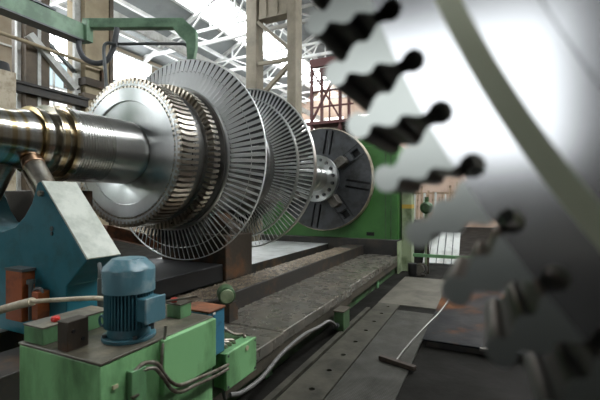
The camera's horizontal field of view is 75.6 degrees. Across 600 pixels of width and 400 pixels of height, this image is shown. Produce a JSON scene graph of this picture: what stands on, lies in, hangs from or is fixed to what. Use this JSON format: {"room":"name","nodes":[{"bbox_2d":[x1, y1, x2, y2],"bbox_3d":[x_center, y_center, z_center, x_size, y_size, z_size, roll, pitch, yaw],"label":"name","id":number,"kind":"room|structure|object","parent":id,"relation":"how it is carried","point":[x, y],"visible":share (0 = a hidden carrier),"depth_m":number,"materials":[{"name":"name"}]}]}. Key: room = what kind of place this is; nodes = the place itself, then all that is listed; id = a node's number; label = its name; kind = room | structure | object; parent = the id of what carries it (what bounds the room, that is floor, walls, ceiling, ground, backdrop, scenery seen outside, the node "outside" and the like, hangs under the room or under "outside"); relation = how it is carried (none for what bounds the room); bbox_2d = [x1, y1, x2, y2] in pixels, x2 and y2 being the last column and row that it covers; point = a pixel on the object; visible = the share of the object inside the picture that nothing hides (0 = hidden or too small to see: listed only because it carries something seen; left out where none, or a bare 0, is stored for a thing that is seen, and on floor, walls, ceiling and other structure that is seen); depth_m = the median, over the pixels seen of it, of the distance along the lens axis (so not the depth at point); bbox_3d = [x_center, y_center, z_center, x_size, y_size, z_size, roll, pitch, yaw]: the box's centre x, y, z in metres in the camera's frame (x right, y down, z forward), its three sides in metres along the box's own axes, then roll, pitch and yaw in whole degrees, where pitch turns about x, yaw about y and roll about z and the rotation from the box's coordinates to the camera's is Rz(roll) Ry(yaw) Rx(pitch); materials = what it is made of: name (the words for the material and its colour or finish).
{"room":"turbine factory workshop","nodes":[
{"label":"turbine factory workshop","id":0,"kind":"room"},
{"bbox_2d":[0,15,244,234],"bbox_3d":[-9.594,-2.500,12.622,0.200,8.200,38.500,0,0,26],"label":"wall","id":1,"kind":"structure","parent":0,"point":[5,22],"depth_m":12.63,"materials":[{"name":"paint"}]},
{"bbox_2d":[50,87,66,106],"bbox_3d":[-9.702,-3.050,12.397,0.040,2.100,38.000,0,0,26],"label":"window","id":2,"kind":"structure","parent":1,"relation":"in","point":[56,103],"depth_m":14.18,"materials":[{"name":"glass"}]},
{"bbox_2d":[0,35,158,105],"bbox_3d":[-9.594,-4.150,12.345,0.060,4.360,38.000,0,0,26],"label":"trim","id":3,"kind":"structure","parent":1,"relation":"attached to","point":[53,86],"depth_m":16.24,"materials":[{"name":"metal"}]},
{"bbox_2d":[50,64,114,88],"bbox_3d":[-9.702,-4.575,12.397,0.040,0.950,38.000,0,0,26],"label":"window","id":4,"kind":"structure","parent":1,"relation":"in","point":[58,82],"depth_m":14.13,"materials":[{"name":"glass"}]},
{"bbox_2d":[50,34,148,79],"bbox_3d":[-9.702,-5.675,12.397,0.040,1.250,38.000,0,0,26],"label":"window","id":5,"kind":"structure","parent":1,"relation":"in","point":[126,64],"depth_m":16.71,"materials":[{"name":"glass"}]},
{"bbox_2d":[51,0,333,99],"bbox_3d":[0.357,-9.268,7.588,22.500,5.843,38.000,0,0,26],"label":"ceiling","id":6,"kind":"structure","parent":0,"point":[155,8],"depth_m":17.82,"materials":[{"name":"grey metal"}]},
{"bbox_2d":[50,0,66,5],"bbox_3d":[0.744,-9.085,8.512,22.064,5.735,0.140,0,0,26],"label":"roof truss","id":7,"kind":"object","parent":6,"relation":"attached to","point":[52,2],"visible":0.29,"depth_m":12.65,"materials":[{"name":"metal"}]},
{"bbox_2d":[55,3,183,60],"bbox_3d":[-8.710,-6.660,11.922,0.100,0.160,37.800,0,0,26],"label":"roof purlin","id":8,"kind":"structure","parent":7,"relation":"attached to","point":[61,5],"depth_m":15.99,"materials":[{"name":"metal"}]},
{"bbox_2d":[114,0,306,103],"bbox_3d":[-7.717,-7.221,11.448,0.100,0.160,37.800,0,0,26],"label":"roof purlin","id":9,"kind":"structure","parent":7,"relation":"attached to","point":[122,2],"depth_m":16.50,"materials":[{"name":"metal"}]},
{"bbox_2d":[245,0,317,58],"bbox_3d":[-5.281,-8.598,10.283,0.100,0.160,37.800,0,0,26],"label":"roof purlin","id":10,"kind":"structure","parent":7,"relation":"attached to","point":[284,31],"depth_m":19.92,"materials":[{"name":"metal"}]},
{"bbox_2d":[142,0,313,63],"bbox_3d":[2.814,-9.085,12.842,22.064,5.735,0.140,0,0,26],"label":"roof truss","id":11,"kind":"object","parent":6,"relation":"attached to","point":[203,8],"visible":0.44,"depth_m":15.88,"materials":[{"name":"metal"}]},
{"bbox_2d":[180,0,327,89],"bbox_3d":[-3.592,-8.333,16.680,1.230,0.657,25.000,0,0,26],"label":"window","id":12,"kind":"structure","parent":6,"relation":"attached to","point":[222,10],"depth_m":17.83,"materials":[{"name":"glass"}]},
{"bbox_2d":[214,20,330,70],"bbox_3d":[4.194,-9.085,15.729,22.064,5.735,0.140,0,0,26],"label":"roof truss","id":13,"kind":"object","parent":6,"relation":"attached to","point":[230,50],"visible":0.18,"depth_m":18.49,"materials":[{"name":"metal"}]},
{"bbox_2d":[245,35,325,88],"bbox_3d":[5.704,-9.085,18.887,22.064,5.735,0.140,0,0,26],"label":"roof truss","id":14,"kind":"object","parent":6,"relation":"attached to","point":[309,38],"visible":0.23,"depth_m":21.93,"materials":[{"name":"metal"}]},
{"bbox_2d":[280,67,345,101],"bbox_3d":[7.213,-9.085,22.045,22.064,5.735,0.140,0,0,26],"label":"roof truss","id":15,"kind":"object","parent":6,"relation":"attached to","point":[304,79],"visible":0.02,"depth_m":25.08,"materials":[{"name":"metal"}]},
{"bbox_2d":[114,226,532,399],"bbox_3d":[1.215,1.744,7.178,28.000,0.312,42.000,0,0,26],"label":"floor","id":16,"kind":"structure","parent":0,"point":[440,374],"depth_m":3.86,"materials":[{"name":"grey concrete"}]},
{"bbox_2d":[0,69,15,190],"bbox_3d":[-6.572,-0.590,8.257,0.580,4.380,0.630,0,0,26],"label":"locker","id":17,"kind":"object","parent":16,"relation":"on","point":[7,78],"visible":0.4,"depth_m":8.28,"materials":[{"name":"beige metal"}]},
{"bbox_2d":[0,60,10,71],"bbox_3d":[-6.522,-2.890,8.383,0.440,0.220,0.440,0,0,26],"label":"hood","id":18,"kind":"object","parent":17,"relation":"on","point":[3,65],"visible":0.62,"depth_m":8.31,"materials":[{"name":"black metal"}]},
{"bbox_2d":[12,0,49,189],"bbox_3d":[-6.756,-3.300,9.725,0.620,9.800,0.560,0,0,26],"label":"column","id":19,"kind":"structure","parent":16,"relation":"on","point":[35,69],"depth_m":9.52,"materials":[{"name":"metal"}]},
{"bbox_2d":[16,79,89,107],"bbox_3d":[-7.468,-2.700,7.505,0.350,0.240,7.100,0,0,26],"label":"girder","id":20,"kind":"object","parent":19,"relation":"attached to","point":[22,87],"visible":0.9,"depth_m":9.75,"materials":[{"name":"metal"}]},
{"bbox_2d":[15,0,80,190],"bbox_3d":[-6.354,-3.200,10.092,0.430,9.600,1.750,0,0,26],"label":"lattice column","id":21,"kind":"structure","parent":16,"relation":"on","point":[72,84],"depth_m":9.97,"materials":[{"name":"white metal"}]},
{"bbox_2d":[0,31,102,69],"bbox_3d":[-6.771,-3.770,8.557,0.086,0.110,5.600,0,0,26],"label":"pipe","id":22,"kind":"object","parent":21,"relation":"attached to","point":[2,33],"visible":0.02,"depth_m":9.52,"materials":[{"name":"beige paint"}]},
{"bbox_2d":[63,0,113,241],"bbox_3d":[-6.061,-3.400,11.377,0.950,10.000,1.200,0,0,26],"label":"column","id":23,"kind":"structure","parent":16,"relation":"on","point":[91,81],"depth_m":11.01,"materials":[{"name":"metal"}]},
{"bbox_2d":[70,0,325,120],"bbox_3d":[-6.364,-5.750,10.801,0.120,0.300,37.800,0,0,26],"label":"beam","id":24,"kind":"structure","parent":23,"relation":"attached to","point":[153,35],"depth_m":14.40,"materials":[{"name":"white metal"}]},
{"bbox_2d":[0,0,197,88],"bbox_3d":[-4.138,-0.770,5.364,1.605,4.740,5.288,0,0,44],"label":"crane","id":25,"kind":"object","parent":16,"relation":"on","point":[36,14],"visible":0.98,"depth_m":6.57,"materials":[{"name":"green paint"},{"name":"steel"}]},
{"bbox_2d":[18,308,241,399],"bbox_3d":[-0.777,1.099,2.199,0.618,0.999,1.183,0,0,26],"label":"base cabinet","id":26,"kind":"object","parent":16,"relation":"on","point":[178,363],"visible":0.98,"depth_m":1.77,"materials":[{"name":"green metal"}]},
{"bbox_2d":[23,305,102,345],"bbox_3d":[-1.151,0.602,1.933,0.151,0.106,0.351,0,0,26],"label":"box","id":27,"kind":"object","parent":26,"relation":"on","point":[44,331],"visible":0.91,"depth_m":1.81,"materials":[{"name":"green metal"}]},
{"bbox_2d":[58,315,87,351],"bbox_3d":[-1.010,0.590,1.729,0.074,0.129,0.102,0,0,26],"label":"plate","id":28,"kind":"object","parent":26,"relation":"on","point":[72,331],"visible":1,"depth_m":1.70,"materials":[{"name":"metal"}]},
{"bbox_2d":[98,256,164,345],"bbox_3d":[-0.805,0.464,1.859,0.288,0.383,0.244,0,0,26],"label":"motor","id":29,"kind":"object","parent":26,"relation":"on","point":[131,307],"visible":1,"depth_m":1.78,"materials":[{"name":"blue metal"}]},
{"bbox_2d":[0,296,102,313],"bbox_3d":[-1.549,0.671,2.385,1.466,0.310,0.087,0,0,28],"label":"hose","id":30,"kind":"object","parent":29,"relation":"attached to","point":[32,301],"visible":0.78,"depth_m":2.44,"materials":[{"name":"beige rubber"}]},
{"bbox_2d":[166,297,191,318],"bbox_3d":[-0.688,0.602,2.202,0.106,0.106,0.096,0,0,26],"label":"box","id":31,"kind":"object","parent":26,"relation":"on","point":[180,309],"visible":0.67,"depth_m":2.17,"materials":[{"name":"green metal"}]},
{"bbox_2d":[165,295,196,302],"bbox_3d":[-0.676,0.552,2.180,0.193,0.027,0.012,0,0,-26],"label":"key","id":32,"kind":"object","parent":31,"relation":"on","point":[193,296],"visible":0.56,"depth_m":2.18,"materials":[{"name":"metal"}]},
{"bbox_2d":[191,301,225,354],"bbox_3d":[-0.593,0.783,2.364,0.227,0.281,0.165,0,0,26],"label":"box","id":33,"kind":"object","parent":26,"relation":"on","point":[211,309],"visible":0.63,"depth_m":2.34,"materials":[{"name":"blue metal"}]},
{"bbox_2d":[214,326,255,390],"bbox_3d":[-0.498,0.950,2.510,0.276,0.389,0.390,0,0,26],"label":"junction box","id":34,"kind":"object","parent":26,"relation":"attached to","point":[240,354],"visible":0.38,"depth_m":2.45,"materials":[{"name":"green metal"}]},
{"bbox_2d":[221,389,226,399],"bbox_3d":[-0.421,1.369,2.688,0.055,0.461,0.516,0,0,20],"label":"cable","id":35,"kind":"object","parent":34,"relation":"hanging from","point":[223,391],"visible":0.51,"depth_m":2.45,"materials":[{"name":"grey rubber"}]},
{"bbox_2d":[0,240,396,399],"bbox_3d":[-1.079,1.310,5.847,3.610,0.580,7.820,0,0,26],"label":"bed","id":36,"kind":"object","parent":16,"relation":"on","point":[277,310],"visible":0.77,"depth_m":4.84,"materials":[{"name":"metal"}]},
{"bbox_2d":[0,154,119,333],"bbox_3d":[-2.299,0.317,3.466,2.262,1.402,0.828,0,0,26],"label":"bearing support stand","id":37,"kind":"object","parent":36,"relation":"on","point":[53,227],"visible":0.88,"depth_m":2.87,"materials":[{"name":"teal paint"}]},
{"bbox_2d":[4,266,49,321],"bbox_3d":[-2.004,0.688,2.842,0.389,0.385,0.100,0,0,26],"label":"clamp","id":38,"kind":"object","parent":37,"relation":"attached to","point":[20,280],"visible":0.91,"depth_m":2.81,"materials":[{"name":"orange metal"}]},
{"bbox_2d":[0,59,338,259],"bbox_3d":[-1.182,-0.519,5.642,2.536,2.536,7.360,0,0,26],"label":"turbine rotor","id":39,"kind":"object","parent":37,"relation":"on","point":[185,143],"visible":0.94,"depth_m":4.28,"materials":[{"name":"silver metal"}]},
{"bbox_2d":[97,262,102,306],"bbox_3d":[-1.274,0.804,2.493,0.211,0.832,0.201,0,0,26],"label":"rod","id":40,"kind":"object","parent":36,"relation":"on","point":[99,266],"visible":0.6,"depth_m":2.49,"materials":[{"name":"grey metal"}]},
{"bbox_2d":[103,225,160,249],"bbox_3d":[-2.166,0.690,6.134,0.300,0.728,2.061,0,0,34],"label":"beam","id":41,"kind":"structure","parent":36,"relation":"on","point":[115,233],"depth_m":5.49,"materials":[{"name":"metal"}]},
{"bbox_2d":[149,210,251,298],"bbox_3d":[-1.639,0.552,4.879,1.235,0.935,1.890,0,0,26],"label":"support block","id":42,"kind":"object","parent":36,"relation":"on","point":[173,277],"visible":0.5,"depth_m":4.99,"materials":[{"name":"metal"}]},
{"bbox_2d":[213,284,237,322],"bbox_3d":[-0.755,1.042,3.949,0.234,0.356,0.237,0,0,26],"label":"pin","id":43,"kind":"object","parent":36,"relation":"on","point":[226,295],"visible":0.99,"depth_m":3.88,"materials":[{"name":"green paint"}]},
{"bbox_2d":[165,247,351,308],"bbox_3d":[-0.210,1.005,5.918,0.444,0.029,5.335,0,0,26],"label":"chips","id":44,"kind":"object","parent":36,"relation":"on","point":[312,260],"visible":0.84,"depth_m":5.28,"materials":[{"name":"silver metal"}]},
{"bbox_2d":[246,0,301,241],"bbox_3d":[-0.962,-3.950,14.010,2.060,11.100,0.550,0,0,26],"label":"lattice column","id":45,"kind":"structure","parent":16,"relation":"on","point":[258,12],"depth_m":13.80,"materials":[{"name":"grey metal"}]},
{"bbox_2d":[263,307,369,399],"bbox_3d":[0.107,1.585,3.828,0.060,0.029,4.200,0,0,26],"label":"rail","id":46,"kind":"object","parent":16,"relation":"on","point":[287,382],"visible":1,"depth_m":3.79,"materials":[{"name":"grey metal"}]},
{"bbox_2d":[306,56,353,134],"bbox_3d":[1.566,-2.375,17.651,2.200,7.950,1.400,0,0,26],"label":"tower","id":47,"kind":"object","parent":16,"relation":"on","point":[341,124],"visible":0.47,"depth_m":17.26,"materials":[{"name":"metal"}]},
{"bbox_2d":[260,128,413,273],"bbox_3d":[1.034,-0.072,10.102,3.852,3.345,2.580,0,0,26],"label":"headstock","id":48,"kind":"object","parent":16,"relation":"on","point":[358,212],"visible":0.62,"depth_m":8.94,"materials":[{"name":"metal"}]},
{"bbox_2d":[276,302,399,399],"bbox_3d":[0.387,1.591,3.905,0.330,0.017,4.580,0,0,26],"label":"floor strip","id":49,"kind":"object","parent":16,"relation":"on","point":[326,372],"visible":1,"depth_m":3.86,"materials":[{"name":"grey metal"}]},
{"bbox_2d":[333,306,350,330],"bbox_3d":[0.510,1.450,4.766,0.140,0.239,0.300,0,0,26],"label":"box","id":50,"kind":"object","parent":16,"relation":"on","point":[341,313],"visible":0.96,"depth_m":4.69,"materials":[{"name":"green paint"}]},
{"bbox_2d":[228,320,336,397],"bbox_3d":[-0.023,1.406,3.704,0.069,0.198,2.076,0,0,27],"label":"cable","id":51,"kind":"object","parent":50,"relation":"attached to","point":[263,375],"visible":1,"depth_m":3.30,"materials":[{"name":"grey plastic"}]},
{"bbox_2d":[324,310,432,399],"bbox_3d":[0.672,1.589,3.492,0.510,0.019,4.480,0,0,26],"label":"plate","id":52,"kind":"object","parent":16,"relation":"on","point":[368,378],"visible":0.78,"depth_m":3.79,"materials":[{"name":"grey metal"}]},
{"bbox_2d":[379,301,447,371],"bbox_3d":[1.448,1.335,4.253,0.380,0.491,1.534,0,0,44],"label":"push broom","id":53,"kind":"object","parent":52,"relation":"on","point":[396,362],"visible":0.84,"depth_m":3.78,"materials":[{"name":"brown wood"}]},
{"bbox_2d":[408,263,416,275],"bbox_3d":[2.403,1.459,8.273,0.190,0.258,0.190,0,0,26],"label":"bucket","id":54,"kind":"object","parent":16,"relation":"on","point":[412,267],"visible":1,"depth_m":8.20,"materials":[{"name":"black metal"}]},
{"bbox_2d":[417,263,427,275],"bbox_3d":[2.582,1.453,8.254,0.287,0.271,0.160,0,0,26],"label":"hose reel","id":55,"kind":"object","parent":16,"relation":"on","point":[420,268],"visible":0.91,"depth_m":8.20,"materials":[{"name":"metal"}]},
{"bbox_2d":[420,197,432,264],"bbox_3d":[3.210,0.750,9.799,0.300,1.700,0.350,0,0,26],"label":"pump","id":56,"kind":"object","parent":16,"relation":"on","point":[426,207],"visible":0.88,"depth_m":9.68,"materials":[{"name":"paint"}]},
{"bbox_2d":[414,182,457,253],"bbox_3d":[3.834,0.525,11.080,1.260,2.150,0.500,0,0,26],"label":"tube rack","id":57,"kind":"object","parent":16,"relation":"on","point":[416,249],"visible":0.18,"depth_m":11.05,"materials":[{"name":"metal"}]},
{"bbox_2d":[414,194,415,219],"bbox_3d":[3.380,0.176,11.430,0.071,0.757,0.187,0,0,26],"label":"rod","id":58,"kind":"object","parent":57,"relation":"on","point":[414,194],"visible":0.62,"depth_m":11.41,"materials":[{"name":"white metal"}]},
{"bbox_2d":[416,192,418,219],"bbox_3d":[3.451,0.101,11.355,0.056,0.907,0.242,0,0,26],"label":"rod","id":59,"kind":"object","parent":57,"relation":"on","point":[418,192],"visible":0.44,"depth_m":11.34,"materials":[{"name":"grey metal"}]},
{"bbox_2d":[420,186,422,217],"bbox_3d":[3.550,0.054,11.321,0.046,0.998,0.214,0,0,29],"label":"rod","id":60,"kind":"object","parent":57,"relation":"on","point":[421,186],"visible":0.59,"depth_m":11.32,"materials":[{"name":"grey metal"}]},
{"bbox_2d":[423,193,425,217],"bbox_3d":[3.631,0.161,11.293,0.073,0.789,0.223,0,0,19],"label":"rod","id":61,"kind":"object","parent":57,"relation":"on","point":[424,194],"visible":0.34,"depth_m":11.31,"materials":[{"name":"white metal"}]},
{"bbox_2d":[434,192,436,203],"bbox_3d":[3.900,0.151,11.153,0.060,0.808,0.227,0,0,26],"label":"rod","id":62,"kind":"object","parent":57,"relation":"on","point":[435,195],"visible":0.34,"depth_m":11.18,"materials":[{"name":"white metal"}]},
{"bbox_2d":[423,233,459,264],"bbox_3d":[3.734,1.217,10.176,0.850,0.760,0.936,0,0,26],"label":"panel","id":63,"kind":"object","parent":16,"relation":"on","point":[445,244],"visible":0.57,"depth_m":10.12,"materials":[{"name":"metal"}]},
{"bbox_2d":[413,245,469,273],"bbox_3d":[3.459,1.215,8.222,2.050,0.770,0.060,0,0,26],"label":"guard rail","id":64,"kind":"object","parent":16,"relation":"on","point":[427,255],"visible":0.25,"depth_m":8.47,"materials":[{"name":"metal"}]},
{"bbox_2d":[306,0,599,399],"bbox_3d":[1.183,0.005,0.516,2.134,3.191,1.448,0,0,26],"label":"disc","id":65,"kind":"object","parent":16,"relation":"on","point":[501,95],"visible":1,"depth_m":0.32,"materials":[{"name":"metal"}]},
{"bbox_2d":[422,288,523,360],"bbox_3d":[3.021,1.552,5.184,2.220,0.093,3.240,0,0,26],"label":"platform","id":66,"kind":"object","parent":16,"relation":"on","point":[456,328],"visible":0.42,"depth_m":4.66,"materials":[{"name":"metal"}]},
{"bbox_2d":[302,84,498,227],"bbox_3d":[8.640,-5.255,24.799,22.600,13.710,0.200,0,0,26],"label":"wall","id":67,"kind":"structure","parent":0,"point":[444,186],"depth_m":25.38,"materials":[{"name":"paint"}]},
{"bbox_2d":[171,0,324,89],"bbox_3d":[-6.396,-8.258,10.816,1.390,0.747,38.000,0,0,26],"label":"trim","id":68,"kind":"structure","parent":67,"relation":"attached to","point":[190,9],"depth_m":17.30,"materials":[{"name":"metal"}]},
{"bbox_2d":[303,116,343,130],"bbox_3d":[8.651,-5.450,24.821,22.600,1.100,0.050,0,0,26],"label":"window","id":69,"kind":"structure","parent":67,"relation":"in","point":[333,118],"depth_m":27.98,"materials":[{"name":"glass"}]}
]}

